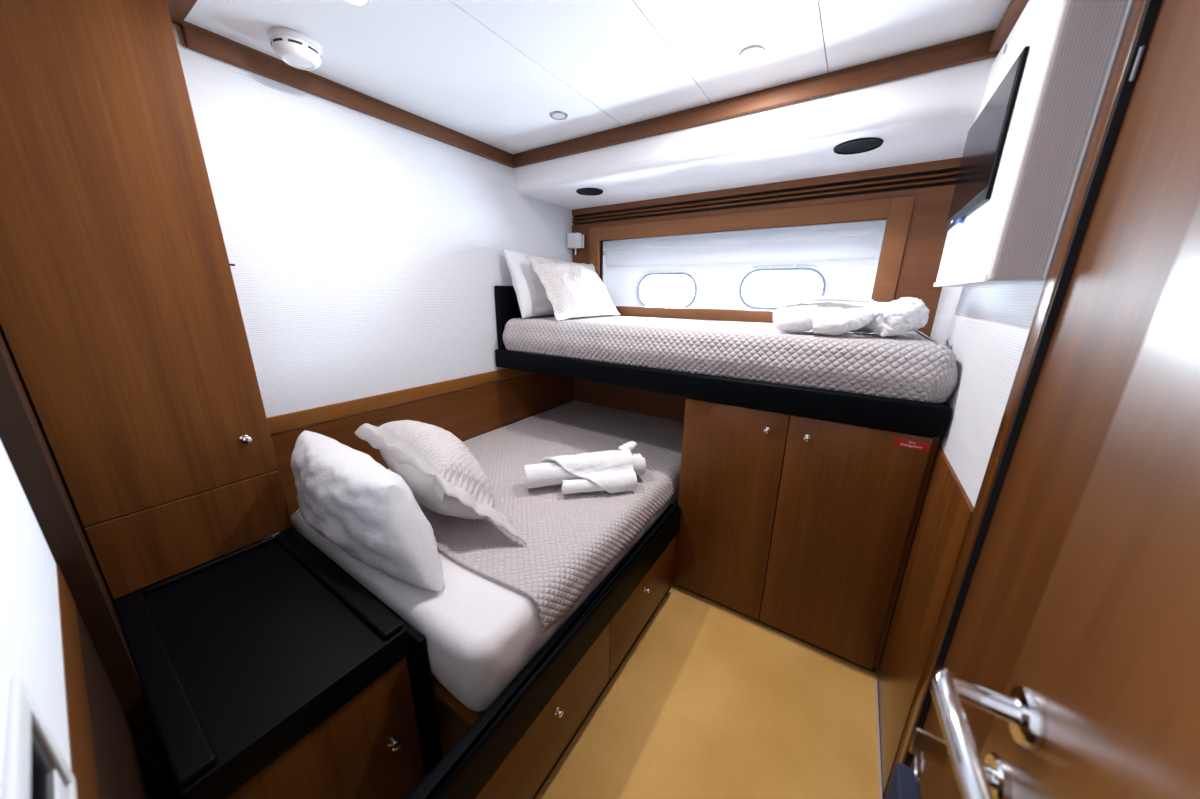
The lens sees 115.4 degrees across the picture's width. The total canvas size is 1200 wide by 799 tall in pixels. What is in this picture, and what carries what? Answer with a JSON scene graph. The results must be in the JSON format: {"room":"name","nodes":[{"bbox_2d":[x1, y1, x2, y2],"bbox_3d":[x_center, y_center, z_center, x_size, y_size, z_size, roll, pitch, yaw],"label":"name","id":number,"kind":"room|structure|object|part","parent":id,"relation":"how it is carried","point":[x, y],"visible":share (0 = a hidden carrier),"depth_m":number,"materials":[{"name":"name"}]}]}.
{"room":"yacht cabin","nodes":[
{"label":"yacht cabin","id":0,"kind":"room"},
{"bbox_2d":[0,440,70,798],"bbox_3d":[-0.349,0.279,0.178,1.400,2.000,0.080,11,19,33],"label":"wall","id":1,"kind":"structure","parent":0,"point":[30,626],"depth_m":0.41,"materials":[{"name":"white paint"}]},
{"bbox_2d":[3,674,76,798],"bbox_3d":[-0.359,0.306,0.246,0.282,0.126,0.005,11,19,33],"label":"switch panel","id":2,"kind":"object","parent":1,"relation":"attached to","point":[36,767],"visible":1,"depth_m":0.29,"materials":[{"name":"white plastic"}]},
{"bbox_2d":[56,563,98,798],"bbox_3d":[-0.395,0.411,0.299,1.235,0.080,0.002,11,19,33],"label":"trim","id":3,"kind":"structure","parent":1,"relation":"attached to","point":[83,769],"depth_m":0.45,"materials":[{"name":"brown wood"}]},
{"bbox_2d":[75,604,161,798],"bbox_3d":[-0.399,0.836,0.418,1.235,0.797,0.001,11,19,33],"label":"wall paneling","id":4,"kind":"structure","parent":1,"relation":"attached to","point":[122,770],"depth_m":0.58,"materials":[{"name":"brown wood"}]},
{"bbox_2d":[0,330,180,798],"bbox_3d":[-1.145,0.114,0.737,0.575,2.000,0.084,11,19,32],"label":"door frame","id":5,"kind":"structure","parent":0,"point":[22,437],"depth_m":0.66,"materials":[{"name":"brown wood"}]},
{"bbox_2d":[112,23,573,601],"bbox_3d":[-0.804,-0.198,1.804,0.080,2.070,2.415,11,19,32],"label":"wall","id":6,"kind":"structure","parent":0,"point":[366,251],"depth_m":1.42,"materials":[{"name":"white paint"}]},
{"bbox_2d":[0,0,292,598],"bbox_3d":[-1.166,-0.237,0.949,0.207,1.420,0.386,11,19,32],"label":"wardrobe","id":7,"kind":"object","parent":6,"relation":"attached to","point":[122,327],"visible":1,"depth_m":0.88,"materials":[{"name":"brown wood"}]},
{"bbox_3d":[-1.117,0.359,1.072,0.017,0.204,0.372,11,19,32],"label":"panel","id":8,"kind":"part","parent":7,"relation":"part of","materials":[{"name":"brown wood"}]},
{"bbox_3d":[-1.027,0.117,1.101,0.025,0.024,0.024,11,19,32],"label":"knob","id":9,"kind":"part","parent":7,"relation":"part of","materials":[{"name":"silver metal"}]},
{"bbox_2d":[166,0,196,25],"bbox_3d":[-0.356,-0.834,0.459,1.890,0.010,0.114,11,19,32],"label":"trim","id":10,"kind":"structure","parent":6,"relation":"attached to","point":[178,9],"depth_m":0.94,"materials":[{"name":"brown wood"}]},
{"bbox_2d":[180,21,513,167],"bbox_3d":[-0.776,-1.100,1.481,0.025,0.059,1.186,11,19,32],"label":"trim","id":11,"kind":"structure","parent":6,"relation":"attached to","point":[198,39],"depth_m":1.26,"materials":[{"name":"brown wood"}]},
{"bbox_2d":[267,368,532,433],"bbox_3d":[-0.665,-0.095,1.964,0.015,0.057,1.750,11,19,32],"label":"trim","id":12,"kind":"structure","parent":6,"relation":"attached to","point":[279,423],"depth_m":1.57,"materials":[{"name":"brown wood"}]},
{"bbox_2d":[271,373,573,532],"bbox_3d":[-0.672,0.341,2.088,0.009,0.840,1.750,11,19,32],"label":"wall paneling","id":13,"kind":"structure","parent":6,"relation":"attached to","point":[468,413],"depth_m":1.93,"materials":[{"name":"brown wood"}]},
{"bbox_2d":[512,30,999,167],"bbox_3d":[0.330,-1.085,1.467,1.890,0.059,0.024,11,19,32],"label":"trim","id":14,"kind":"structure","parent":6,"relation":"attached to","point":[973,48],"depth_m":1.26,"materials":[{"name":"brown wood"}]},
{"bbox_2d":[184,0,1010,153],"bbox_3d":[-0.138,-0.955,0.767,2.090,0.060,1.815,11,19,32],"label":"ceiling","id":15,"kind":"structure","parent":0,"point":[494,73],"depth_m":1.08,"materials":[{"name":"white paint"}]},
{"bbox_2d":[267,27,322,69],"bbox_3d":[-0.866,-0.993,1.085,0.124,0.050,0.124,11,19,32],"label":"smoke detector","id":16,"kind":"object","parent":15,"relation":"attached to","point":[295,48],"visible":1,"depth_m":1.05,"materials":[{"name":"white plastic"}]},
{"bbox_2d":[343,0,370,6],"bbox_3d":[-0.590,-0.965,0.907,0.072,0.004,0.072,11,19,32],"label":"recessed light","id":17,"kind":"object","parent":15,"relation":"in","point":[358,3],"visible":1,"depth_m":0.93,"materials":[{"name":"white plastic"}]},
{"bbox_2d":[550,111,567,119],"bbox_3d":[-0.165,-1.131,1.511,0.072,0.004,0.072,11,19,32],"label":"recessed light","id":18,"kind":"object","parent":15,"relation":"in","point":[557,115],"visible":1,"depth_m":1.51,"materials":[{"name":"silver metal"}]},
{"bbox_2d":[739,46,764,60],"bbox_3d":[0.445,-1.012,1.110,0.072,0.004,0.072,11,19,32],"label":"recessed light","id":19,"kind":"object","parent":15,"relation":"in","point":[751,53],"visible":1,"depth_m":1.11,"materials":[{"name":"white plastic"}]},
{"bbox_2d":[434,583,878,798],"bbox_3d":[-0.006,0.968,1.546,2.090,0.060,2.365,11,19,32],"label":"floor","id":20,"kind":"structure","parent":0,"point":[711,700],"depth_m":1.22,"materials":[{"name":"beige carpet"}]},
{"bbox_2d":[112,529,425,798],"bbox_3d":[-0.829,0.789,0.986,0.688,0.571,0.370,11,19,32],"label":"base cabinet","id":21,"kind":"object","parent":20,"relation":"on","point":[264,670],"visible":0.98,"depth_m":0.83,"materials":[{"name":"brown wood"}]},
{"bbox_3d":[-0.572,0.867,0.827,0.016,0.452,0.359,11,19,32],"label":"door","id":22,"kind":"part","parent":21,"relation":"part of","materials":[{"name":"brown wood"}]},
{"bbox_3d":[-0.489,0.822,0.906,0.025,0.024,0.024,11,19,32],"label":"knob","id":23,"kind":"part","parent":21,"relation":"part of","materials":[{"name":"silver metal"}]},
{"bbox_2d":[281,502,680,798],"bbox_3d":[-0.260,0.609,1.743,1.123,0.520,1.950,11,19,32],"label":"bed base","id":24,"kind":"object","parent":20,"relation":"on","point":[509,749],"visible":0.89,"depth_m":0.99,"materials":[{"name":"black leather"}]},
{"bbox_2d":[291,491,678,711],"bbox_3d":[-0.222,0.394,1.800,1.059,0.210,1.728,11,19,32],"label":"mattress","id":25,"kind":"object","parent":24,"relation":"on","point":[480,632],"visible":0.12,"depth_m":0.95,"materials":[{"name":"white fabric"}]},
{"bbox_2d":[290,431,442,590],"bbox_3d":[-0.717,0.307,1.126,0.710,0.295,0.212,11,19,32],"label":"pillow","id":26,"kind":"object","parent":25,"relation":"on","point":[363,507],"visible":1,"depth_m":1.00,"materials":[{"name":"white fabric"}]},
{"bbox_2d":[388,400,683,634],"bbox_3d":[-0.169,0.318,1.851,1.061,0.122,1.547,11,19,32],"label":"bedspread","id":27,"kind":"object","parent":25,"relation":"on","point":[570,539],"visible":0.66,"depth_m":1.38,"materials":[{"name":"grey fabric"}]},
{"bbox_2d":[355,420,525,544],"bbox_3d":[-0.563,0.253,1.283,0.329,0.297,0.702,-13,20,-39],"label":"pillow sham","id":28,"kind":"object","parent":27,"relation":"on","point":[441,473],"visible":0.97,"depth_m":1.19,"materials":[{"name":"grey fabric"}]},
{"bbox_2d":[525,453,645,487],"bbox_3d":[-0.057,0.285,1.530,0.484,0.090,0.103,-4,16,-15],"label":"bath towel","id":29,"kind":"object","parent":27,"relation":"on","point":[549,473],"visible":0.46,"depth_m":1.46,"materials":[{"name":"white fabric"}]},
{"bbox_2d":[540,441,636,493],"bbox_3d":[-0.025,0.274,1.504,0.404,0.140,0.193,-4,16,-14],"label":"hand towel","id":30,"kind":"object","parent":27,"relation":"on","point":[611,471],"visible":1,"depth_m":1.47,"materials":[{"name":"white fabric"}]},
{"bbox_3d":[-0.126,0.884,1.028,0.019,0.246,0.542,11,19,32],"label":"drawer","id":31,"kind":"part","parent":24,"relation":"part of","materials":[{"name":"brown wood"}]},
{"bbox_3d":[-0.016,0.655,1.159,0.050,0.122,1.258,11,19,32],"label":"rail","id":32,"kind":"part","parent":24,"relation":"part of","materials":[{"name":"black leather"}]},
{"bbox_3d":[-0.108,0.830,1.005,0.019,0.018,0.018,11,19,32],"label":"knob","id":33,"kind":"part","parent":24,"relation":"part of","materials":[{"name":"silver metal"}]},
{"bbox_3d":[0.175,0.764,1.468,0.019,0.246,0.542,11,19,32],"label":"drawer","id":34,"kind":"part","parent":24,"relation":"part of","materials":[{"name":"brown wood"}]},
{"bbox_2d":[673,397,939,671],"bbox_3d":[0.850,0.420,1.706,0.780,0.924,0.719,11,19,32],"label":"storage cabinet","id":35,"kind":"object","parent":20,"relation":"on","point":[800,527],"visible":0.97,"depth_m":1.38,"materials":[{"name":"brown wood"}]},
{"bbox_3d":[0.502,0.448,1.544,0.378,0.885,0.020,11,19,32],"label":"door","id":36,"kind":"part","parent":35,"relation":"part of","materials":[{"name":"brown wood"}]},
{"bbox_3d":[0.599,0.112,1.360,0.020,0.020,0.021,11,19,32],"label":"knob","id":37,"kind":"part","parent":35,"relation":"part of","materials":[{"name":"silver metal"}]},
{"bbox_3d":[0.706,0.132,1.292,0.020,0.020,0.021,11,19,32],"label":"knob","id":38,"kind":"part","parent":35,"relation":"part of","materials":[{"name":"silver metal"}]},
{"bbox_3d":[0.821,0.508,1.342,0.380,0.885,0.020,11,19,32],"label":"door","id":39,"kind":"part","parent":35,"relation":"part of","materials":[{"name":"brown wood"}]},
{"bbox_2d":[894,438,930,450],"bbox_3d":[0.940,0.136,1.144,0.083,0.026,0.002,11,19,32],"label":"fire extinguisher sign","id":40,"kind":"object","parent":35,"relation":"attached to","point":[906,443],"visible":1,"depth_m":1.14,"materials":[{"name":"red plastic"}]},
{"bbox_2d":[607,222,885,309],"bbox_3d":[0.661,-0.721,2.108,1.842,0.700,0.040,11,19,32],"label":"wall","id":41,"kind":"structure","parent":0,"point":[847,278],"depth_m":2.09,"materials":[{"name":"white paint"}]},
{"bbox_2d":[635,270,698,307],"bbox_3d":[0.398,-0.653,2.283,0.414,0.240,0.042,11,19,32],"label":"window","id":42,"kind":"structure","parent":41,"relation":"in","point":[687,273],"depth_m":2.24,"materials":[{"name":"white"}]},
{"bbox_2d":[736,264,829,310],"bbox_3d":[0.925,-0.566,1.946,0.436,0.236,0.042,11,19,32],"label":"window","id":43,"kind":"structure","parent":41,"relation":"in","point":[820,272],"depth_m":1.93,"materials":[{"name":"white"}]},
{"bbox_2d":[513,57,995,209],"bbox_3d":[0.500,-1.127,1.723,1.990,0.233,0.598,11,19,32],"label":"ceiling","id":44,"kind":"structure","parent":0,"point":[926,117],"depth_m":1.42,"materials":[{"name":"white paint"}]},
{"bbox_2d":[576,188,602,195],"bbox_3d":[-0.053,-1.076,1.966,0.140,0.006,0.140,11,19,32],"label":"ceiling speaker","id":45,"kind":"object","parent":44,"relation":"attached to","point":[582,191],"visible":1,"depth_m":1.95,"materials":[{"name":"black plastic"}]},
{"bbox_2d":[578,189,600,194],"bbox_3d":[-0.053,-1.076,1.966,0.124,0.006,0.124,11,19,32],"label":"grille","id":46,"kind":"object","parent":45,"relation":"attached to","point":[580,191],"depth_m":1.96,"materials":[{"name":"black plastic"}]},
{"bbox_2d":[833,137,883,154],"bbox_3d":[0.906,-0.889,1.333,0.148,0.006,0.148,11,19,32],"label":"ceiling speaker","id":47,"kind":"object","parent":44,"relation":"attached to","point":[861,145],"visible":1,"depth_m":1.32,"materials":[{"name":"black plastic"}]},
{"bbox_2d":[836,140,879,152],"bbox_3d":[0.906,-0.889,1.333,0.132,0.006,0.132,11,19,32],"label":"grille","id":48,"kind":"object","parent":47,"relation":"attached to","point":[852,146],"depth_m":1.33,"materials":[{"name":"black plastic"}]},
{"bbox_2d":[572,157,961,422],"bbox_3d":[0.609,-0.190,2.174,1.890,1.840,0.035,11,19,32],"label":"wall","id":49,"kind":"structure","parent":0,"point":[927,234],"depth_m":1.66,"materials":[{"name":"brown wood"}]},
{"bbox_2d":[567,233,586,254],"bbox_3d":[-0.147,-0.987,2.411,0.112,0.127,0.065,11,19,32],"label":"light","id":50,"kind":"object","parent":49,"relation":"attached to","point":[574,240],"visible":1,"depth_m":2.38,"materials":[{"name":"white fabric"}]},
{"bbox_3d":[-0.163,-1.005,2.402,0.089,0.088,0.040,11,19,32],"label":"lamp shade","id":51,"kind":"part","parent":50,"relation":"part of","materials":[{"name":"white fabric"}]},
{"bbox_2d":[494,286,950,437],"bbox_3d":[0.403,-0.318,1.813,1.881,0.426,0.713,11,19,32],"label":"bed frame","id":52,"kind":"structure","parent":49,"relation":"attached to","point":[903,415],"depth_m":1.38,"materials":[{"name":"black wood"}]},
{"bbox_3d":[0.219,-0.084,1.587,1.872,0.094,0.043,11,19,32],"label":"rail","id":53,"kind":"part","parent":52,"relation":"part of","materials":[{"name":"black leather"}]},
{"bbox_2d":[503,315,958,402],"bbox_3d":[0.420,-0.278,1.814,1.857,0.172,0.703,11,19,32],"label":"mattress","id":54,"kind":"object","parent":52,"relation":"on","point":[909,365],"visible":0.91,"depth_m":1.36,"materials":[{"name":"grey fabric"}]},
{"bbox_2d":[503,249,573,317],"bbox_3d":[-0.283,-0.658,2.185,0.191,0.342,0.605,11,19,32],"label":"pillow","id":55,"kind":"object","parent":54,"relation":"on","point":[533,301],"visible":0.44,"depth_m":1.98,"materials":[{"name":"white fabric"}]},
{"bbox_2d":[527,256,620,320],"bbox_3d":[-0.136,-0.609,2.083,0.254,0.310,0.568,11,19,32],"label":"pillow sham","id":56,"kind":"object","parent":54,"relation":"on","point":[574,290],"visible":1,"depth_m":1.97,"materials":[{"name":"grey fabric"}]},
{"bbox_2d":[772,296,929,336],"bbox_3d":[0.864,-0.297,1.339,0.464,0.130,0.327,11,19,32],"label":"towels","id":57,"kind":"object","parent":54,"relation":"on","point":[826,315],"visible":1,"depth_m":1.25,"materials":[{"name":"white fabric"}]},
{"bbox_2d":[589,196,914,322],"bbox_3d":[0.626,-0.693,2.058,1.596,0.543,0.112,11,19,32],"label":"window frame","id":58,"kind":"structure","parent":49,"relation":"in","point":[897,211],"depth_m":1.85,"materials":[{"name":"brown wood"}]},
{"bbox_2d":[602,221,884,267],"bbox_3d":[0.621,-0.805,2.025,1.435,0.161,0.039,11,19,32],"label":"blind","id":59,"kind":"object","parent":58,"relation":"attached to","point":[850,241],"visible":1,"depth_m":1.93,"materials":[{"name":"white fabric"}]},
{"bbox_3d":[0.634,-0.736,2.053,1.410,0.012,0.010,11,19,32],"label":"hem rod","id":60,"kind":"part","parent":59,"relation":"part of","materials":[{"name":"white"}]},
{"bbox_2d":[572,168,959,224],"bbox_3d":[0.616,-1.002,1.943,1.890,0.060,0.031,11,19,32],"label":"air vent","id":61,"kind":"object","parent":49,"relation":"in","point":[942,177],"visible":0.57,"depth_m":1.77,"materials":[{"name":"black wood"}]},
{"bbox_2d":[910,0,1199,798],"bbox_3d":[0.854,0.096,0.781,0.080,2.050,2.365,11,19,32],"label":"wall","id":62,"kind":"structure","parent":0,"point":[1148,200],"depth_m":0.57,"materials":[{"name":"brown wood"}]},
{"bbox_2d":[875,680,882,798],"bbox_3d":[0.848,1.050,1.155,0.007,0.010,0.470,11,19,32],"label":"baseboard","id":63,"kind":"structure","parent":62,"relation":"attached to","point":[876,685],"depth_m":1.15,"materials":[{"name":"beige wood"}]},
{"bbox_2d":[876,443,973,797],"bbox_3d":[1.083,0.542,1.350,0.019,0.886,1.092,11,19,32],"label":"wall paneling","id":64,"kind":"structure","parent":62,"relation":"attached to","point":[946,510],"depth_m":1.03,"materials":[{"name":"brown wood"}]},
{"bbox_2d":[989,0,1028,51],"bbox_3d":[0.753,-0.814,0.513,0.090,0.055,1.185,11,19,32],"label":"trim","id":65,"kind":"structure","parent":62,"relation":"attached to","point":[1015,8],"depth_m":0.91,"materials":[{"name":"brown wood"}]},
{"bbox_2d":[883,0,1147,798],"bbox_3d":[0.788,0.165,0.732,0.057,1.941,0.063,11,19,32],"label":"door frame","id":66,"kind":"structure","parent":62,"relation":"in","point":[1137,9],"depth_m":0.66,"materials":[{"name":"brown wood"}]},
{"bbox_3d":[0.763,-0.476,0.537,0.009,0.040,0.005,11,19,32],"label":"door hinge","id":67,"kind":"part","parent":66,"relation":"part of","materials":[{"name":"silver metal"}]},
{"bbox_2d":[903,0,1161,766],"bbox_3d":[0.776,0.169,0.712,0.054,1.945,0.006,11,19,32],"label":"trim","id":68,"kind":"structure","parent":62,"relation":"attached to","point":[1151,12],"depth_m":0.64,"materials":[{"name":"black"}]},
{"bbox_2d":[933,0,1132,286],"bbox_3d":[0.951,-0.579,0.883,0.078,0.594,0.659,11,19,32],"label":"wall cabinet","id":69,"kind":"object","parent":62,"relation":"attached to","point":[1013,236],"visible":0.86,"depth_m":0.67,"materials":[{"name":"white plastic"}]},
{"bbox_2d":[945,46,1028,229],"bbox_3d":[0.957,-0.604,0.965,0.012,0.282,0.475,11,19,32],"label":"television","id":70,"kind":"object","parent":69,"relation":"attached to","point":[985,140],"visible":1,"depth_m":0.88,"materials":[{"name":"black plastic"}]},
{"bbox_2d":[955,218,963,224],"bbox_3d":[0.967,-0.479,1.020,0.010,0.013,0.040,11,19,32],"label":"light","id":71,"kind":"object","parent":70,"relation":"attached to","point":[959,221],"depth_m":1.01,"materials":[{"name":"blue plastic"}]},
{"bbox_3d":[0.959,-0.588,0.890,0.075,0.580,0.632,11,19,32],"label":"panel","id":72,"kind":"part","parent":69,"relation":"part of","materials":[{"name":"white leather"}]},
{"bbox_3d":[0.778,-0.510,0.628,0.075,0.592,0.022,11,19,32],"label":"panel","id":73,"kind":"part","parent":69,"relation":"part of","materials":[{"name":"beige fabric"}]},
{"bbox_2d":[930,202,1199,798],"bbox_3d":[0.273,0.314,0.184,0.112,1.918,0.558,11,19,32],"label":"door","id":74,"kind":"structure","parent":62,"relation":"in","point":[1101,698],"depth_m":0.29,"materials":[{"name":"brown wood"}]},
{"bbox_2d":[885,728,950,798],"bbox_3d":[0.372,0.450,0.429,0.057,0.168,0.054,11,19,32],"label":"bunch","id":75,"kind":"object","parent":74,"relation":"attached to","point":[904,781],"visible":0.92,"depth_m":0.43,"materials":[{"name":"metal"}]},
{"bbox_3d":[0.324,0.305,0.342,0.024,0.025,0.144,10,18,29],"label":"lever","id":76,"kind":"part","parent":74,"relation":"part of","materials":[{"name":"silver metal"}]},
{"bbox_3d":[0.405,0.391,0.392,0.016,0.046,0.046,11,19,32],"label":"lock plate","id":77,"kind":"part","parent":74,"relation":"part of","materials":[{"name":"silver metal"}]},
{"bbox_3d":[0.383,0.298,0.377,0.066,0.052,0.052,11,19,32],"label":"handle","id":78,"kind":"part","parent":74,"relation":"part of","materials":[{"name":"silver metal"}]}
]}

